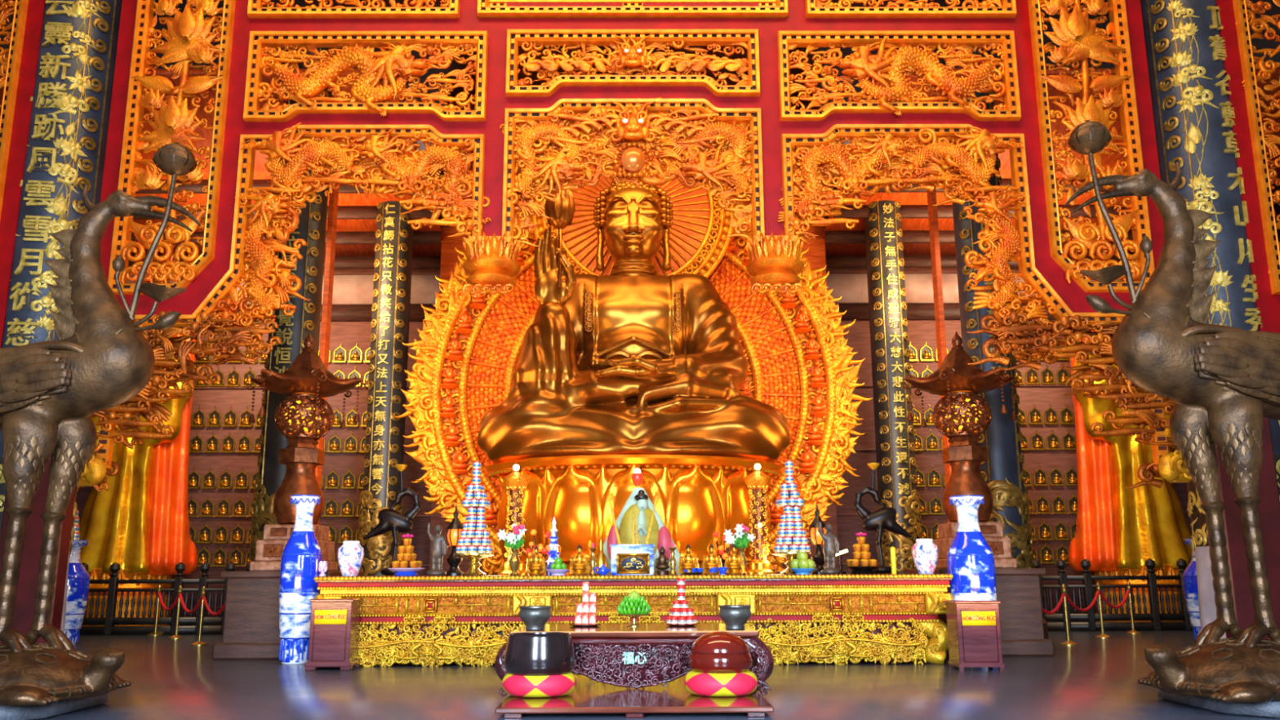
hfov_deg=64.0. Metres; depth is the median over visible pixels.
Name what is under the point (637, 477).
lamp
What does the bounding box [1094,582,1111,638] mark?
stanchion
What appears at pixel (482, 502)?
drink can
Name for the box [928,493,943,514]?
niche statue
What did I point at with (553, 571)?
fruit plate
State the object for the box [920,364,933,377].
niche statue
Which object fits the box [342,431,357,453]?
niche statue
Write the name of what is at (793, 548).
drink can
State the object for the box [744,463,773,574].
column
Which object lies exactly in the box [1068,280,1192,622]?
statue
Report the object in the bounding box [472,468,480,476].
drink can
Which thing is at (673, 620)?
drink can
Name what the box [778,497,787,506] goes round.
drink can
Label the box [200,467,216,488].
niche statue
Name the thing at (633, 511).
incense stick
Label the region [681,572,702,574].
tray
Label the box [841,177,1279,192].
trim
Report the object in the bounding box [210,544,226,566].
niche statue
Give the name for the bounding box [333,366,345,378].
niche statue
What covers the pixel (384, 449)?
column
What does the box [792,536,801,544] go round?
drink can
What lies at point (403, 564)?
cup
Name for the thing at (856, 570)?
plate
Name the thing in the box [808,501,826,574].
oil lamp
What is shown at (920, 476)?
niche statue
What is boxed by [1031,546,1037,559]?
niche statue
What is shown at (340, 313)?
trim
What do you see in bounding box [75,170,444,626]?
wall
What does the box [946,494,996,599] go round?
floor vase
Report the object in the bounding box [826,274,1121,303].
window
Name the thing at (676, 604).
drink can
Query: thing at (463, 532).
drink can
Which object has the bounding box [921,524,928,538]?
niche statue
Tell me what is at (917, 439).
niche statue
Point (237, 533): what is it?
niche statue
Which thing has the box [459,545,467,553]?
drink can
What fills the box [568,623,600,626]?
tray
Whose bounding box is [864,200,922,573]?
column
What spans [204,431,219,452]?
niche statue
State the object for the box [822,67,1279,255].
wall
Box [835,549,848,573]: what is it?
tube
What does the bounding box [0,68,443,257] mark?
wall
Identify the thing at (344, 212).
trim
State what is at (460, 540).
drink can
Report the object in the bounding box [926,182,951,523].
pillar
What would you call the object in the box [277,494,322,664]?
floor vase
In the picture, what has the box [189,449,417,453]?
trim
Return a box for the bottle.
[595,536,606,575]
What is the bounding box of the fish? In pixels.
[688,631,752,673]
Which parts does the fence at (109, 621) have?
post, post, rail, rail, rail, rail, post, post, post, post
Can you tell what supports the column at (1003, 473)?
on the floor
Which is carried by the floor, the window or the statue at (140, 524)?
the statue at (140, 524)
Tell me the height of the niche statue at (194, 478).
0.557 m
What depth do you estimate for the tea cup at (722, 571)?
14.36 m
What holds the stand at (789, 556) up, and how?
on the altar table at (425, 620)
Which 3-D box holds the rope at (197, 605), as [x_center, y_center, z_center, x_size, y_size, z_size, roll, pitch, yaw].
[-8.598,4.660,19.573,0.055,0.366,2.216,7,-14,-33]
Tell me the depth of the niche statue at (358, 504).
25.68 m
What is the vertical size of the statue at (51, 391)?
5.425 m
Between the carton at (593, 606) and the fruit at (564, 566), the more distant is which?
the fruit at (564, 566)
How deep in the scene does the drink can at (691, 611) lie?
11.36 m
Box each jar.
[337,541,364,576]
[911,538,937,573]
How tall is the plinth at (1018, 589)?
1.291 m
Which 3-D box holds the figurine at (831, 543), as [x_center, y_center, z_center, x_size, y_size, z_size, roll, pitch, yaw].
[2.746,2.712,14.821,0.252,0.750,0.242,-10,-15,38]
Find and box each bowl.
[504,631,574,675]
[519,605,551,630]
[718,604,751,629]
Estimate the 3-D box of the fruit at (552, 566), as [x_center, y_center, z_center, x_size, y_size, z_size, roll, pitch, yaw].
[-1.223,2.962,14.631,0.119,0.113,0.116,0,-12,0]
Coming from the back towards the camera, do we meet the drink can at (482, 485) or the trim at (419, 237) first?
the trim at (419, 237)
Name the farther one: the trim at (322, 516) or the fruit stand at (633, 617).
the trim at (322, 516)
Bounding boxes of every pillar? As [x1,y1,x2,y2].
[0,0,122,632]
[926,182,951,523]
[1140,0,1279,639]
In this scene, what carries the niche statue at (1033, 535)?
attached to the wall at (858, 337)
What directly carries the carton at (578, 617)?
on the tray at (597, 624)
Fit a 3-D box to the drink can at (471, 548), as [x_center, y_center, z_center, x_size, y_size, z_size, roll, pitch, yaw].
[-2.413,2.726,14.738,0.123,0.112,0.126,6,-13,-28]
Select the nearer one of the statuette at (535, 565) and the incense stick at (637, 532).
the incense stick at (637, 532)
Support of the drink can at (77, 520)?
on the drink can at (77, 526)
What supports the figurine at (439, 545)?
on the altar table at (425, 620)
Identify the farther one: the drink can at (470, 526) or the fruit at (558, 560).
the drink can at (470, 526)
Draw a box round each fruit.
[550,563,555,568]
[554,557,562,564]
[554,563,562,568]
[561,563,566,568]
[790,559,799,568]
[796,551,808,559]
[797,559,808,568]
[806,559,814,568]
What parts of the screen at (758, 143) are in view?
post, red frame, post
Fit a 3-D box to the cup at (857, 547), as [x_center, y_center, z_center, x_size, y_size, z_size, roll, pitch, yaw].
[3.174,2.742,14.961,0.130,0.110,0.127,0,-12,0]
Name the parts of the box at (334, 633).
inset frame, lid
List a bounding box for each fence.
[79,561,250,635]
[1034,558,1193,631]
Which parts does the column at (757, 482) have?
bulb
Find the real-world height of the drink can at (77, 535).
0.140 m
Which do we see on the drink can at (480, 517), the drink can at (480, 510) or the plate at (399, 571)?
the drink can at (480, 510)
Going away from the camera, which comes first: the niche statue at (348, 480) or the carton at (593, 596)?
the carton at (593, 596)
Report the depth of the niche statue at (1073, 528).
25.68 m
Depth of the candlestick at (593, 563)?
14.53 m
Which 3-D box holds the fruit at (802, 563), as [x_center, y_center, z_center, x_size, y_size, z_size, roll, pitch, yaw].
[2.320,2.905,14.531,0.164,0.156,0.160,0,-12,0]
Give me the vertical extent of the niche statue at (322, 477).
0.557 m
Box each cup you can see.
[391,560,399,568]
[396,553,404,560]
[398,545,405,553]
[400,560,408,568]
[403,537,411,545]
[403,553,412,560]
[404,545,413,553]
[409,560,417,568]
[410,553,417,560]
[417,560,422,568]
[696,568,702,572]
[708,567,717,572]
[718,567,727,574]
[846,559,852,566]
[850,559,859,566]
[853,543,861,551]
[853,551,861,559]
[857,536,865,543]
[860,551,869,559]
[860,559,869,566]
[861,543,869,551]
[868,559,876,566]
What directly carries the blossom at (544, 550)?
in the statuette at (535, 565)
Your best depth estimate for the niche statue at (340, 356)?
26.45 m
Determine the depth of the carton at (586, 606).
11.39 m
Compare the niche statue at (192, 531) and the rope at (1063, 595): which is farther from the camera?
the niche statue at (192, 531)
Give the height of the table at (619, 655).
0.624 m
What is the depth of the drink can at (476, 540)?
14.74 m
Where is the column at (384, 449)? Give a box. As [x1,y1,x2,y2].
[357,142,417,575]
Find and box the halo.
[395,124,872,575]
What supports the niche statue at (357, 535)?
attached to the wall at (347, 333)
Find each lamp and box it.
[318,560,327,576]
[444,504,463,575]
[631,467,643,488]
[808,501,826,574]
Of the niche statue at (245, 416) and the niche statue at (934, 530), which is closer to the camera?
the niche statue at (934, 530)
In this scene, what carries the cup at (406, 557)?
on the cup at (403, 564)
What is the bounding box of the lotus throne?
[483,454,784,575]
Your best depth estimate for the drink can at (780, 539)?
14.88 m
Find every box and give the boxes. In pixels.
[304,598,362,670]
[609,544,654,575]
[943,600,1004,671]
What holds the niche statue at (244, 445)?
attached to the wall at (347, 333)
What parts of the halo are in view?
plate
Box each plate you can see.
[386,568,425,576]
[546,568,568,575]
[790,568,815,574]
[844,566,880,573]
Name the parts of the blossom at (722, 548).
bulb, bulb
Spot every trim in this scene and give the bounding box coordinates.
[78,515,431,518]
[126,275,439,304]
[128,256,440,269]
[130,231,441,244]
[133,205,433,219]
[135,179,422,193]
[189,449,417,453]
[193,386,411,389]
[196,564,429,567]
[223,304,435,321]
[824,230,1279,243]
[825,254,1120,267]
[828,302,1056,320]
[833,204,1279,218]
[836,512,1188,515]
[838,562,1069,564]
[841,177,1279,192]
[853,448,1075,450]
[859,384,1071,386]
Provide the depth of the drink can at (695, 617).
11.37 m
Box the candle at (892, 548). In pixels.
[890,544,896,573]
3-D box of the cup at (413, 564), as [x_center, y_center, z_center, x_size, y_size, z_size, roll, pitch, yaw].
[-3.269,2.955,14.789,0.130,0.110,0.127,0,-12,0]
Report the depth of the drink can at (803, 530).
14.95 m
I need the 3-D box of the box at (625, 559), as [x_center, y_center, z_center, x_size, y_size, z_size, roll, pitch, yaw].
[-0.107,2.823,14.465,0.633,0.424,0.352,0,-12,0]
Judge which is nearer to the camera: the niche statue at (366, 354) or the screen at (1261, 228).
the screen at (1261, 228)
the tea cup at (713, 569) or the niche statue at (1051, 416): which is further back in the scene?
the niche statue at (1051, 416)
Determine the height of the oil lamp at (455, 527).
1.076 m
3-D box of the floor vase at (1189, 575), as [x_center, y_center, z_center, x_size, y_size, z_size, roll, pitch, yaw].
[10.120,4.111,18.306,0.706,1.812,0.706,7,-14,-31]
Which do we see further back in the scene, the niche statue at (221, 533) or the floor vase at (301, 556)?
the niche statue at (221, 533)
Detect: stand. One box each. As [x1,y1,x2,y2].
[455,553,493,575]
[617,613,650,626]
[772,551,810,574]
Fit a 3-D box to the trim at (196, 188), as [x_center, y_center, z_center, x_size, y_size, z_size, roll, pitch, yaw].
[-11.523,-3.925,23.172,13.240,0.300,0.120,0,-12,0]
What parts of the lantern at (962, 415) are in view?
corner chain, corner chain, corner chain, vase stem, carved panel, corner chain, corner chain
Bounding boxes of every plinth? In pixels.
[212,570,364,659]
[903,568,1054,656]
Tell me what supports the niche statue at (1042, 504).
attached to the wall at (858, 337)
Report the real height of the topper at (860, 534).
0.058 m
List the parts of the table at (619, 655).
moulding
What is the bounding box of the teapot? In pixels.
[594,564,610,575]
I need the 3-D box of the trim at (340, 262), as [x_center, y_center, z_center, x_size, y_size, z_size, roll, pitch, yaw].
[-11.539,-2.503,26.360,13.240,0.300,0.120,0,-12,0]
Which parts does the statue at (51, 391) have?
leg, leg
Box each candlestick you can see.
[588,542,596,575]
[668,542,677,574]
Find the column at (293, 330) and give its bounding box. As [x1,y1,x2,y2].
[248,47,337,571]
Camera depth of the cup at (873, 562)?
14.78 m
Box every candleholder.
[363,464,422,575]
[853,462,911,573]
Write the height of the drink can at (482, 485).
0.112 m
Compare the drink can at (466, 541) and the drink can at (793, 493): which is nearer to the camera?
the drink can at (466, 541)
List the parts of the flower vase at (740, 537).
stem, stem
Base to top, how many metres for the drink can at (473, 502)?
0.112 m
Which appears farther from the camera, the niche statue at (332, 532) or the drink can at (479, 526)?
the niche statue at (332, 532)
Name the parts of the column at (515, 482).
bulb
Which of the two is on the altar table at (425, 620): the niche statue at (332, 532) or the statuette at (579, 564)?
the statuette at (579, 564)
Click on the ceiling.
(1264, 43)
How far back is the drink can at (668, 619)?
11.37 m
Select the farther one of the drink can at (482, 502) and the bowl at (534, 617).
the drink can at (482, 502)
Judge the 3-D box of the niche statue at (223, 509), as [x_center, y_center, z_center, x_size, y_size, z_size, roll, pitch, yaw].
[-10.439,3.645,25.656,0.342,0.557,0.170,0,-12,0]
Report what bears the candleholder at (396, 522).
on the altar table at (425, 620)
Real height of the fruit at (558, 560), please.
0.113 m
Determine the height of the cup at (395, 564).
0.110 m
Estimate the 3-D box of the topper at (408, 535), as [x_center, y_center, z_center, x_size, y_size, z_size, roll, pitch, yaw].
[-3.394,2.568,14.972,0.164,0.058,0.168,0,-12,0]
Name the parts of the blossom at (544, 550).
bulb, bulb, bulb, bulb, bulb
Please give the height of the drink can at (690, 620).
0.084 m
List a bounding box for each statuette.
[525,545,546,575]
[568,544,590,575]
[655,546,669,574]
[678,544,698,574]
[701,544,722,574]
[724,544,745,574]
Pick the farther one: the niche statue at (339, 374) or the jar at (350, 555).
the niche statue at (339, 374)
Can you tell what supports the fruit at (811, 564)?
on the fruit plate at (797, 571)
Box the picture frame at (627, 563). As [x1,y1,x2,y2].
[617,553,649,573]
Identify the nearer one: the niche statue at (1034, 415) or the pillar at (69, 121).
the pillar at (69, 121)
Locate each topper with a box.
[401,533,413,537]
[855,532,866,536]
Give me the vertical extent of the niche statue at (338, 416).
0.557 m
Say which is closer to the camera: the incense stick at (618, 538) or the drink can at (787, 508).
the incense stick at (618, 538)
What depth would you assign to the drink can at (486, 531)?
14.92 m
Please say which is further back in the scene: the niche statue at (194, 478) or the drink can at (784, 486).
the niche statue at (194, 478)
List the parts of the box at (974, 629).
lid, inset frame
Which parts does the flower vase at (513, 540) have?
stem, stem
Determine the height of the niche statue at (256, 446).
0.557 m
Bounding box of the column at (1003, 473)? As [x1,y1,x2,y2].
[941,47,1048,639]
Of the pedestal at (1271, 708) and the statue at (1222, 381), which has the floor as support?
the pedestal at (1271, 708)
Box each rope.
[157,592,177,610]
[178,593,201,613]
[202,595,225,615]
[1042,593,1065,614]
[1066,590,1099,612]
[1100,589,1130,608]
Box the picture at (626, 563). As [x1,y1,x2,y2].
[618,555,647,571]
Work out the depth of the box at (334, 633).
13.65 m
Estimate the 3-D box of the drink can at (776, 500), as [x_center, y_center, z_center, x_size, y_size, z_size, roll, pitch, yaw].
[2.070,2.105,15.132,0.126,0.112,0.123,-4,-12,16]
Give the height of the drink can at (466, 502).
0.112 m
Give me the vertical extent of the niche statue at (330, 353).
0.557 m
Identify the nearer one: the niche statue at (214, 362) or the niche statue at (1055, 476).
the niche statue at (1055, 476)
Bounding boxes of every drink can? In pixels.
[73,532,79,539]
[74,524,79,532]
[75,517,79,524]
[455,545,459,553]
[457,537,462,546]
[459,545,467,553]
[460,529,466,537]
[462,498,470,506]
[462,522,466,529]
[462,537,471,545]
[465,491,473,498]
[466,484,474,492]
[466,506,475,515]
[466,522,475,529]
[466,529,475,537]
[467,514,476,522]
[467,545,476,553]
[470,498,478,506]
[471,476,480,484]
[471,537,480,545]
[472,461,481,469]
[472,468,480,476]
[472,483,481,491]
[474,491,483,499]
[475,522,484,529]
[475,529,484,537]
[476,506,485,514]
[476,514,484,522]
[477,545,486,553]
[478,498,487,506]
[480,537,488,545]
[481,484,484,492]
[483,492,487,498]
[483,529,489,537]
[484,499,490,507]
[485,545,492,553]
[666,616,670,624]
[669,608,672,616]
[670,616,678,624]
[671,608,679,617]
[672,600,680,608]
[676,577,684,585]
[677,585,684,593]
[677,593,685,600]
[678,616,686,624]
[680,600,688,608]
[680,608,688,617]
[686,616,693,624]
[688,608,693,616]
[693,616,696,624]
[773,544,780,552]
[775,498,779,506]
[776,536,783,544]
[777,528,785,536]
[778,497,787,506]
[778,521,785,528]
[779,544,789,551]
[780,483,787,490]
[780,490,789,497]
[780,513,785,521]
[782,536,791,544]
[783,505,792,513]
[784,460,793,467]
[785,467,793,475]
[785,475,794,483]
[785,513,794,520]
[785,520,794,528]
[785,528,794,536]
[787,482,796,490]
[787,497,796,505]
[789,544,798,551]
[790,489,799,497]
[792,506,800,513]
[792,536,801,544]
[793,513,801,521]
[793,520,802,528]
[794,528,803,536]
[795,497,804,506]
[798,544,807,551]
[800,536,808,544]
[802,528,806,536]
[806,544,810,551]
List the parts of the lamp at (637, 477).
bulb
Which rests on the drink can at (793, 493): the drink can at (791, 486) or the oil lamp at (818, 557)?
the drink can at (791, 486)
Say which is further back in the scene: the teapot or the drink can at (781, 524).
the drink can at (781, 524)
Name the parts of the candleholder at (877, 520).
stem, candle dish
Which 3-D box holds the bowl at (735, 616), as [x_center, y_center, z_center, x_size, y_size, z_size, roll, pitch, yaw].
[0.994,2.692,10.712,0.343,0.242,0.341,0,-12,0]
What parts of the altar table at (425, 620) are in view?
frieze frame, cornice, red rail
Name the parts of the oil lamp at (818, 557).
glass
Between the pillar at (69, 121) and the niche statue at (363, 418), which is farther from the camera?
the niche statue at (363, 418)
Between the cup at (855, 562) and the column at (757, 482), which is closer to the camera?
the cup at (855, 562)
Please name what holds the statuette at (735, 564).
on the altar table at (425, 620)
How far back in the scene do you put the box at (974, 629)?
13.20 m
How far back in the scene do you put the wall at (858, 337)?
26.11 m
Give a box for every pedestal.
[0,693,108,719]
[1157,688,1279,718]
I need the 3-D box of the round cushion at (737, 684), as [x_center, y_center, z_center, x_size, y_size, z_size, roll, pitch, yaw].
[0.782,3.122,9.928,0.716,0.210,0.716,0,-12,0]
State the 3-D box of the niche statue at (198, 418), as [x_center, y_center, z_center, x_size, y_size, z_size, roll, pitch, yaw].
[-11.258,1.428,26.111,0.342,0.557,0.170,0,-12,0]
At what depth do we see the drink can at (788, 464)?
15.16 m
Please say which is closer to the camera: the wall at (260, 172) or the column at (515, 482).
the column at (515, 482)
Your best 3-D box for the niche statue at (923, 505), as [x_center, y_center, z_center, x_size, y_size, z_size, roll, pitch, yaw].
[7.037,3.610,25.762,0.342,0.557,0.170,0,-12,0]
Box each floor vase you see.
[64,539,90,644]
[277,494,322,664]
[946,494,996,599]
[1182,538,1200,639]
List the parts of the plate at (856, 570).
dish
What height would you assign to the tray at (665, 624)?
0.020 m
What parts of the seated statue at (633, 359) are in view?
lotus stem, lapel trim, lapel trim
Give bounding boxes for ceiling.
[0,0,1279,108]
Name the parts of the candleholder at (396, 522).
stem, candle dish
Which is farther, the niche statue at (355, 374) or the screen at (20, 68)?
the niche statue at (355, 374)
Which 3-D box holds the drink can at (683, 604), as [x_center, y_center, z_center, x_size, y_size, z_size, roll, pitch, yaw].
[0.493,2.724,11.393,0.088,0.084,0.090,-1,-12,6]
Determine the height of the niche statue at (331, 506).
0.557 m
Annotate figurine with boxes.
[426,522,447,575]
[817,520,839,573]
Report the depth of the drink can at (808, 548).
14.88 m
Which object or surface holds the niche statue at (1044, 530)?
attached to the wall at (858, 337)
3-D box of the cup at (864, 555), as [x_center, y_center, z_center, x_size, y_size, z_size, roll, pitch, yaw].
[3.269,2.837,14.878,0.130,0.110,0.127,0,-12,0]
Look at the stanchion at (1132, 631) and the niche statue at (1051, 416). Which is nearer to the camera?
the stanchion at (1132, 631)
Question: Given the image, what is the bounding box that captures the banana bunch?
[617,595,650,614]
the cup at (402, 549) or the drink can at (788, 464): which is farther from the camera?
the drink can at (788, 464)
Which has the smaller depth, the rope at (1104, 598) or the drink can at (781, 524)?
the drink can at (781, 524)
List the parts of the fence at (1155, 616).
post, post, post, rail, rail, rail, rail, post, post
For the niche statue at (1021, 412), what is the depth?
26.24 m
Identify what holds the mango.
on the banana bunch
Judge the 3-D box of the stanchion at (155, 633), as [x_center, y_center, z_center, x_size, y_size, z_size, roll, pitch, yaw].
[-10.158,5.261,21.556,0.300,1.030,0.300,0,-12,0]
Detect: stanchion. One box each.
[147,584,163,635]
[168,585,184,639]
[190,586,208,645]
[1059,583,1078,645]
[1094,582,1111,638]
[1125,581,1142,634]
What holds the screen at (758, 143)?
on the floor
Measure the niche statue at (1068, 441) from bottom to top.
0.557 m
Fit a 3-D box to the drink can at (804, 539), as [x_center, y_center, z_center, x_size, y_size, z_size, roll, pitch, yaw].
[2.378,2.628,14.906,0.126,0.112,0.123,-8,-14,35]
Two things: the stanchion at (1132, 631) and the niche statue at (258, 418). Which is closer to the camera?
the stanchion at (1132, 631)
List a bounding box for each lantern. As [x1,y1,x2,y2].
[246,333,365,571]
[900,331,1019,568]
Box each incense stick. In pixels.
[608,497,621,544]
[631,510,635,544]
[635,524,639,544]
[644,496,657,544]
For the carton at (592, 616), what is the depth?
11.31 m
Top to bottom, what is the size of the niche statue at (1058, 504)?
0.557 m
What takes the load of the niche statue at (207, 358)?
attached to the wall at (347, 333)
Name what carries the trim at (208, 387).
attached to the wall at (347, 333)
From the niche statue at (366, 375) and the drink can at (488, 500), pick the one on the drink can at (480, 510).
the drink can at (488, 500)
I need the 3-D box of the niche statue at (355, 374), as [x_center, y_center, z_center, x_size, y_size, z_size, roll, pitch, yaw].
[-7.347,0.414,26.343,0.342,0.557,0.170,0,-12,0]
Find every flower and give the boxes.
[152,141,197,176]
[1067,119,1111,155]
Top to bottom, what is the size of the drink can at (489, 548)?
0.112 m
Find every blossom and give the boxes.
[524,528,551,558]
[713,531,732,574]
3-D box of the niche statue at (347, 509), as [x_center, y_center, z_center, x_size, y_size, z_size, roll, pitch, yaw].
[-7.335,3.647,25.673,0.342,0.557,0.170,0,-12,0]
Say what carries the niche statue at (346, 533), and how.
attached to the wall at (347, 333)
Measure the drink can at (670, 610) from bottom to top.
0.084 m
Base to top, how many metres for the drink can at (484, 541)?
0.112 m
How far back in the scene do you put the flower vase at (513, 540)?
14.61 m
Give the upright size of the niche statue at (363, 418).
0.557 m
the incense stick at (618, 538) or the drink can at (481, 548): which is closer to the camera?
the incense stick at (618, 538)
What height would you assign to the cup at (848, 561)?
0.110 m
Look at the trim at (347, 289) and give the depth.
26.59 m
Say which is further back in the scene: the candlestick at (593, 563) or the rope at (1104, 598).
the rope at (1104, 598)
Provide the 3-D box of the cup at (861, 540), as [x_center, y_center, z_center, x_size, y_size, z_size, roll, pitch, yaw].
[3.240,2.637,14.995,0.130,0.110,0.127,0,-12,0]
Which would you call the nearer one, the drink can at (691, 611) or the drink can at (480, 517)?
the drink can at (691, 611)
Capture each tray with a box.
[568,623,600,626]
[665,623,697,626]
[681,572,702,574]
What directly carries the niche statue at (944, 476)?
attached to the wall at (858, 337)
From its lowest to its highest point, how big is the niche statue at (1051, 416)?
0.557 m
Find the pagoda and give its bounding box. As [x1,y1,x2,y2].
[545,516,561,575]
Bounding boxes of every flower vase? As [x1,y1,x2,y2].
[496,524,526,575]
[723,524,755,574]
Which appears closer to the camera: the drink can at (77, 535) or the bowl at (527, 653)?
the bowl at (527, 653)
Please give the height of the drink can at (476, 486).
0.112 m
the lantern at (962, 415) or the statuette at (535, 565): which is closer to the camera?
the statuette at (535, 565)
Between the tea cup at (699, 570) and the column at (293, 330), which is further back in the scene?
the column at (293, 330)
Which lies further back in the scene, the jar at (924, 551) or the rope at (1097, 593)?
the rope at (1097, 593)
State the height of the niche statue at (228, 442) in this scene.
0.557 m
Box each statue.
[0,141,200,706]
[79,275,197,626]
[188,466,200,488]
[188,494,198,516]
[189,431,203,452]
[189,521,195,542]
[190,405,205,426]
[194,368,208,386]
[195,354,210,363]
[196,520,212,543]
[196,544,210,566]
[198,494,214,516]
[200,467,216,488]
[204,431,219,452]
[205,406,222,426]
[209,366,224,386]
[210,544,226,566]
[211,355,226,363]
[213,520,228,543]
[214,495,231,516]
[217,467,232,488]
[220,431,235,452]
[222,405,237,426]
[225,365,240,386]
[226,346,242,363]
[228,544,243,566]
[229,520,244,543]
[231,495,246,516]
[233,466,248,488]
[235,431,251,452]
[238,406,253,426]
[240,365,256,386]
[243,345,257,363]
[244,551,250,566]
[245,528,251,543]
[247,502,253,516]
[249,467,258,488]
[252,431,261,453]
[253,413,262,426]
[258,347,266,363]
[318,349,331,363]
[320,474,324,488]
[323,439,325,453]
[323,495,337,516]
[324,467,339,488]
[327,431,342,453]
[328,521,337,542]
[332,342,346,363]
[332,406,342,426]
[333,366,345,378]
[337,521,353,543]
[339,494,354,516]
[341,466,355,488]
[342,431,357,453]
[345,405,359,426]
[347,342,362,363]
[347,366,361,386]
[355,502,359,516]
[355,528,359,541]
[357,472,364,488]
[359,436,365,453]
[360,410,367,426]
[362,371,368,386]
[364,346,370,363]
[476,175,790,462]
[587,488,680,575]
[908,340,918,361]
[910,364,918,377]
[912,404,921,425]
[914,430,924,451]
[915,466,925,487]
[918,493,927,514]
[919,340,933,361]
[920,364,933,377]
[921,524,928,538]
[923,404,934,425]
[924,429,939,451]
[927,465,942,486]
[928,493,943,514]
[930,519,938,539]
[934,347,948,361]
[942,473,945,486]
[1015,368,1024,384]
[1017,404,1027,425]
[1019,429,1030,449]
[1022,465,1032,486]
[1025,368,1039,384]
[1028,404,1043,425]
[1028,498,1035,514]
[1030,428,1045,449]
[1031,524,1037,540]
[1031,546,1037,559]
[1033,464,1048,486]
[1035,492,1051,513]
[1037,519,1053,540]
[1038,352,1051,360]
[1040,364,1056,384]
[1040,540,1055,563]
[1044,404,1059,424]
[1046,429,1062,449]
[1048,465,1064,485]
[1051,493,1066,513]
[1053,518,1069,540]
[1055,540,1069,563]
[1056,365,1071,384]
[1057,351,1069,360]
[1059,403,1075,424]
[1062,428,1076,449]
[1064,119,1279,702]
[1065,464,1077,485]
[1067,492,1077,513]
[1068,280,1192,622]
[1070,518,1076,540]
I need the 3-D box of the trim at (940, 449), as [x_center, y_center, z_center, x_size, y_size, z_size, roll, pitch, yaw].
[11.046,2.273,26.103,13.000,0.050,0.080,0,-12,0]
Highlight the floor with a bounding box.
[36,631,1279,719]
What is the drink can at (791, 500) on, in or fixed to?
on the drink can at (787, 508)
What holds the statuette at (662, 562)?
on the altar table at (425, 620)
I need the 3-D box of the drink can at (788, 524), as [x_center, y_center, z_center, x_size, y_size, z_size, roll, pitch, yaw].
[2.179,2.405,14.927,0.123,0.112,0.126,-5,-13,23]
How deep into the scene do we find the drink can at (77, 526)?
19.09 m
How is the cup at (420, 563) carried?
on the plate at (399, 571)
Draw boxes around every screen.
[0,0,45,347]
[0,0,1279,644]
[1216,0,1279,333]
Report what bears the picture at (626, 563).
attached to the box at (625, 559)
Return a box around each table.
[314,573,953,666]
[494,622,773,696]
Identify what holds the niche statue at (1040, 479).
attached to the wall at (858, 337)
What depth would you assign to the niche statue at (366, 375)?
26.34 m
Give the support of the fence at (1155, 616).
on the floor
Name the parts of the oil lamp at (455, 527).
glass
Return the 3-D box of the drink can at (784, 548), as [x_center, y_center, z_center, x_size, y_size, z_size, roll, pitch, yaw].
[2.090,2.724,14.812,0.126,0.112,0.123,-7,-14,30]
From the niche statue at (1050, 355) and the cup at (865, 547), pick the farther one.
the niche statue at (1050, 355)
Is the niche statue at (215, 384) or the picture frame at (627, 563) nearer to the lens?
the picture frame at (627, 563)
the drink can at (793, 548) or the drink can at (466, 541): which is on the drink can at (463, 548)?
the drink can at (466, 541)
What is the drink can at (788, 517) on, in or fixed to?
on the drink can at (788, 524)
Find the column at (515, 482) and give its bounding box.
[500,464,529,575]
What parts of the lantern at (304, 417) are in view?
corner chain, corner chain, carved panel, vase stem, corner chain, corner chain, corner chain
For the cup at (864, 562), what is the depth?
14.72 m
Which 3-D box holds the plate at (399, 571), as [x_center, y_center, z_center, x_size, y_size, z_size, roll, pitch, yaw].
[-3.396,3.078,14.866,0.536,0.112,0.536,0,-12,0]
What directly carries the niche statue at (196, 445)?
attached to the wall at (347, 333)
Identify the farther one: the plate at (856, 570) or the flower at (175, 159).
the plate at (856, 570)
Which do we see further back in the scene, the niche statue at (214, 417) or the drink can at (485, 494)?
the niche statue at (214, 417)
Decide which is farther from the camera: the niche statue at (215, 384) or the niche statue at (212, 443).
the niche statue at (215, 384)
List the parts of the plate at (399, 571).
dish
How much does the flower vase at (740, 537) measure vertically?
0.724 m
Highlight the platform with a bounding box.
[494,675,773,718]
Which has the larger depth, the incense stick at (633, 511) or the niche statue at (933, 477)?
the niche statue at (933, 477)
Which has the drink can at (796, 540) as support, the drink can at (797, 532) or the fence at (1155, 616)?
the drink can at (797, 532)
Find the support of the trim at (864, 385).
attached to the wall at (858, 337)
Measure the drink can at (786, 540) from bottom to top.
0.112 m
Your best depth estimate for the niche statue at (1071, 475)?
25.93 m
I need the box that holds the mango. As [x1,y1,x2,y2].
[626,591,640,605]
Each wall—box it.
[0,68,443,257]
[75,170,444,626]
[429,102,839,575]
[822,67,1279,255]
[823,175,1192,622]
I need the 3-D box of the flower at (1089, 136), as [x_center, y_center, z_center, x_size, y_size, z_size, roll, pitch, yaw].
[4.624,-2.296,10.540,0.418,0.373,0.412,0,-12,0]
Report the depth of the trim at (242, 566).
25.35 m
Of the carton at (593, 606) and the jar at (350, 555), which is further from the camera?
the jar at (350, 555)
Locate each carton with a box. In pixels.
[574,613,582,625]
[576,603,583,613]
[582,582,589,592]
[582,592,589,603]
[582,603,589,613]
[582,613,588,625]
[589,592,596,603]
[589,603,596,613]
[589,613,595,624]
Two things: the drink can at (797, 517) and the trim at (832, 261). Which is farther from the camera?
the trim at (832, 261)
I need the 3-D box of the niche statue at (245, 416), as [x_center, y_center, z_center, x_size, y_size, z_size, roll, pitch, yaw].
[-10.042,1.429,26.118,0.342,0.557,0.170,0,-12,0]
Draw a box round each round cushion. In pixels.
[502,672,576,697]
[684,670,757,696]
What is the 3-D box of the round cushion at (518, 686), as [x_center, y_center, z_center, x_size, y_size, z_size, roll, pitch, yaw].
[-0.975,3.127,9.917,0.735,0.210,0.735,0,-12,0]

